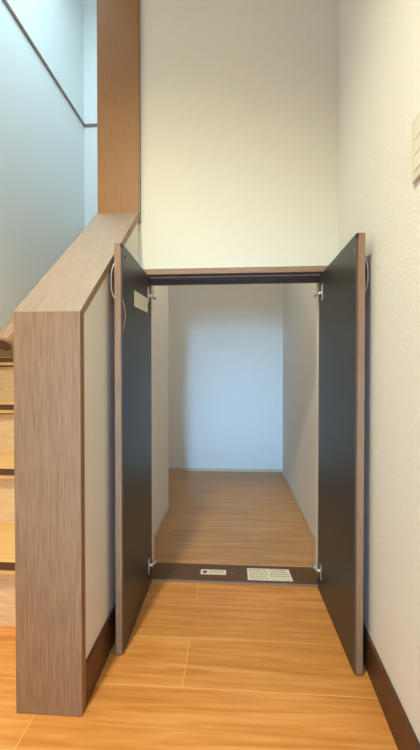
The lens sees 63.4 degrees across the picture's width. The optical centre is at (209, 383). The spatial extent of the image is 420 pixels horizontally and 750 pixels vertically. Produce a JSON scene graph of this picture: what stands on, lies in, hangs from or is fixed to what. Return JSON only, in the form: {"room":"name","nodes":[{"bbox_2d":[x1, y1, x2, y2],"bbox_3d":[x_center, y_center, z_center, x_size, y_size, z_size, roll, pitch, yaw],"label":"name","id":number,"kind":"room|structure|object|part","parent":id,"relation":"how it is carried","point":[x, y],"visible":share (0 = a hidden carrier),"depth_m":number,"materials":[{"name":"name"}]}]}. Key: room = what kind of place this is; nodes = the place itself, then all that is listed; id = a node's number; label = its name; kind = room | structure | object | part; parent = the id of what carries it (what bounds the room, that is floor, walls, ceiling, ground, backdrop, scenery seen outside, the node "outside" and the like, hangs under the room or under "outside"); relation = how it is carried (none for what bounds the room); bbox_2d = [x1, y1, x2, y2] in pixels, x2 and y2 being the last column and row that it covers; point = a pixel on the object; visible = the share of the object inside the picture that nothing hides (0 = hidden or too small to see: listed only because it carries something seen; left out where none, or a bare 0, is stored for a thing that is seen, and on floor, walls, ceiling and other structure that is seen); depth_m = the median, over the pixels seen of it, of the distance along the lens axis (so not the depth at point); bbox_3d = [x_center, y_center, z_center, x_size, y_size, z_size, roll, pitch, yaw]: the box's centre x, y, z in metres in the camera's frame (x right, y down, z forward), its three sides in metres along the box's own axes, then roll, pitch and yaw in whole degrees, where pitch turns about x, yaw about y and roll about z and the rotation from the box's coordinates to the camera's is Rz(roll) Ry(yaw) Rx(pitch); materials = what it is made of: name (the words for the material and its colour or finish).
{"room":"stair hallway","nodes":[
{"label":"stair hallway","id":0,"kind":"room"},
{"bbox_2d":[0,0,84,332],"bbox_3d":[-1.284,-1.524,0.281,0.100,4.600,5.650,0,1,3],"label":"wall","id":1,"kind":"structure","parent":0,"point":[42,136],"depth_m":2.20,"materials":[{"name":"paint"}]},
{"bbox_2d":[2,0,96,126],"bbox_3d":[-0.753,-2.153,2.304,0.720,0.105,1.170,0,1,3],"label":"trim","id":2,"kind":"structure","parent":1,"relation":"attached to","point":[6,3],"depth_m":2.27,"materials":[{"name":"brown"}]},
{"bbox_2d":[151,285,153,566],"bbox_3d":[-0.264,0.110,1.410,0.050,1.300,0.060,0,1,3],"label":"wall","id":3,"kind":"structure","parent":0,"point":[152,286],"depth_m":1.41,"materials":[{"name":"white paint"}]},
{"bbox_2d":[154,286,168,532],"bbox_3d":[-0.326,-1.549,2.075,0.155,4.600,1.594,0,1,3],"label":"wall partition","id":4,"kind":"structure","parent":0,"point":[161,473],"depth_m":1.82,"materials":[{"name":"white paint"}]},
{"bbox_2d":[154,505,169,539],"bbox_3d":[-0.266,0.746,1.754,0.006,0.020,0.610,0,1,3],"label":"baseboard","id":5,"kind":"structure","parent":4,"relation":"attached to","point":[168,507],"depth_m":1.82,"materials":[{"name":"beige"}]},
{"bbox_2d":[83,0,282,468],"bbox_3d":[-0.149,-1.561,2.953,1.850,4.600,0.180,0,1,3],"label":"wall","id":6,"kind":"structure","parent":0,"point":[225,342],"depth_m":2.87,"materials":[{"name":"paint"}]},
{"bbox_2d":[168,468,281,471],"bbox_3d":[0.125,0.729,2.875,0.965,0.022,0.006,0,1,3],"label":"baseboard","id":7,"kind":"structure","parent":6,"relation":"attached to","point":[173,469],"depth_m":2.87,"materials":[{"name":"beige"}]},
{"bbox_2d":[0,470,397,749],"bbox_3d":[-0.364,0.827,0.208,1.950,0.100,5.550,0,1,3],"label":"floor","id":8,"kind":"structure","parent":0,"point":[202,666],"depth_m":0.94,"materials":[{"name":"brown wood"}]},
{"bbox_2d":[0,349,15,626],"bbox_3d":[-0.781,-0.280,1.939,0.706,2.065,1.944,0,1,3],"label":"staircase","id":9,"kind":"structure","parent":8,"relation":"on","point":[7,488],"depth_m":1.30,"materials":[{"name":"brown wood"}]},
{"bbox_2d":[13,212,138,716],"bbox_3d":[-0.376,0.065,1.040,0.193,1.401,0.522,0,1,3],"label":"balustrade","id":10,"kind":"object","parent":8,"relation":"on","point":[64,328],"visible":0.92,"depth_m":0.79,"materials":[{"name":"brown wood"}]},
{"bbox_2d":[0,212,97,351],"bbox_3d":[-0.501,-0.669,1.505,0.116,1.143,1.187,0,1,3],"label":"handrail","id":11,"kind":"object","parent":10,"relation":"attached to","point":[6,335],"visible":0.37,"depth_m":0.94,"materials":[{"name":"brown wood"}]},
{"bbox_3d":[-0.284,0.716,1.045,0.007,0.100,0.480,0,1,3],"label":"baseboard","id":12,"kind":"part","parent":10,"relation":"part of","materials":[{"name":"brown wood"}]},
{"bbox_3d":[-0.357,0.074,1.050,0.142,1.383,0.500,0,1,3],"label":"wall panel","id":13,"kind":"part","parent":10,"relation":"part of","materials":[{"name":"beige paper"}]},
{"bbox_2d":[97,0,140,222],"bbox_3d":[-0.342,-1.122,1.274,0.161,1.032,0.018,0,1,3],"label":"wooden post","id":14,"kind":"object","parent":10,"relation":"on","point":[118,21],"visible":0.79,"depth_m":1.27,"materials":[{"name":"brown wood"}]},
{"bbox_3d":[-0.263,-1.122,1.270,0.003,1.032,0.015,0,1,3],"label":"post","id":15,"kind":"part","parent":14,"relation":"part of","materials":[{"name":"brown wood"}]},
{"bbox_2d":[153,283,311,285],"bbox_3d":[0.101,-0.975,1.373,0.782,1.129,0.060,0,1,3],"label":"wall","id":16,"kind":"structure","parent":0,"point":[272,283],"depth_m":1.41,"materials":[{"name":"white paint"}]},
{"bbox_2d":[138,0,338,268],"bbox_3d":[0.089,-0.438,1.309,0.766,2.400,0.084,0,1,3],"label":"wall","id":17,"kind":"structure","parent":0,"point":[240,98],"depth_m":1.26,"materials":[{"name":"white paint"}]},
{"bbox_2d":[110,243,156,653],"bbox_3d":[-0.245,0.183,1.129,0.055,1.153,0.357,0,1,5],"label":"door","id":18,"kind":"structure","parent":17,"relation":"in","point":[132,296],"depth_m":1.04,"materials":[{"name":"dark grey laminate"},{"name":"wood"},{"name":"metal"}]},
{"bbox_3d":[-0.275,-0.293,0.972,0.024,0.112,0.008,0,1,3],"label":"handle","id":19,"kind":"part","parent":18,"relation":"part of","materials":[{"name":"beige"}]},
{"bbox_3d":[-0.245,0.183,1.122,0.021,1.153,0.341,0,1,3],"label":"door panel","id":20,"kind":"part","parent":18,"relation":"part of","materials":[{"name":"black wood"}]},
{"bbox_2d":[135,293,146,308],"bbox_3d":[-0.231,-0.276,1.144,0.001,0.043,0.144,0,1,3],"label":"print","id":21,"kind":"object","parent":18,"relation":"attached to","point":[140,298],"depth_m":1.13,"materials":[{"name":"beige paper"}]},
{"bbox_2d":[143,266,327,586],"bbox_3d":[0.095,0.165,1.337,0.684,1.192,0.148,0,1,3],"label":"closet frame","id":22,"kind":"object","parent":17,"relation":"attached to","point":[160,572],"visible":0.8,"depth_m":1.31,"materials":[{"name":"brown wood"}]},
{"bbox_2d":[249,569,290,580],"bbox_3d":[0.235,0.757,1.349,0.158,0.001,0.071,0,1,3],"label":"print","id":23,"kind":"object","parent":22,"relation":"on","point":[254,574],"depth_m":1.35,"materials":[{"name":"beige paper"}]},
{"bbox_2d":[312,233,368,674],"bbox_3d":[0.402,0.183,1.076,0.048,1.153,0.386,0,1,0],"label":"door","id":24,"kind":"structure","parent":17,"relation":"in","point":[343,286],"depth_m":0.99,"materials":[{"name":"grey wood"}]},
{"bbox_3d":[0.401,0.184,1.069,0.021,1.153,0.369,0,1,3],"label":"door panel","id":25,"kind":"part","parent":24,"relation":"part of","materials":[{"name":"black wood"}]},
{"bbox_3d":[0.413,-0.293,0.908,0.024,0.112,0.008,0,1,3],"label":"handle","id":26,"kind":"part","parent":24,"relation":"part of","materials":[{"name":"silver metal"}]},
{"bbox_2d":[282,283,315,534],"bbox_3d":[0.627,-0.399,2.076,0.195,2.300,1.510,0,1,3],"label":"wall","id":27,"kind":"structure","parent":0,"point":[299,303],"depth_m":2.04,"materials":[{"name":"white paint"}]},
{"bbox_2d":[282,470,314,541],"bbox_3d":[0.545,0.740,2.124,0.006,0.020,1.444,0,1,5],"label":"baseboard","id":28,"kind":"structure","parent":27,"relation":"attached to","point":[290,488],"depth_m":2.00,"materials":[{"name":"beige wood"}]},
{"bbox_2d":[315,0,419,742],"bbox_3d":[0.440,-0.411,-0.623,0.248,2.400,4.020,0,1,3],"label":"wall","id":29,"kind":"structure","parent":0,"point":[379,40],"depth_m":0.79,"materials":[{"name":"white paint"}]},
{"bbox_2d":[363,622,419,749],"bbox_3d":[0.310,0.743,-0.686,0.044,0.093,3.846,0,1,4],"label":"baseboard","id":30,"kind":"structure","parent":29,"relation":"attached to","point":[405,738],"depth_m":0.77,"materials":[{"name":"brown wood"}]},
{"bbox_2d":[412,111,419,183],"bbox_3d":[0.391,-0.449,0.627,0.009,0.120,0.074,0,1,7],"label":"light switch","id":31,"kind":"object","parent":29,"relation":"attached to","point":[416,123],"visible":1,"depth_m":0.64,"materials":[{"name":"beige plastic"}]}
]}

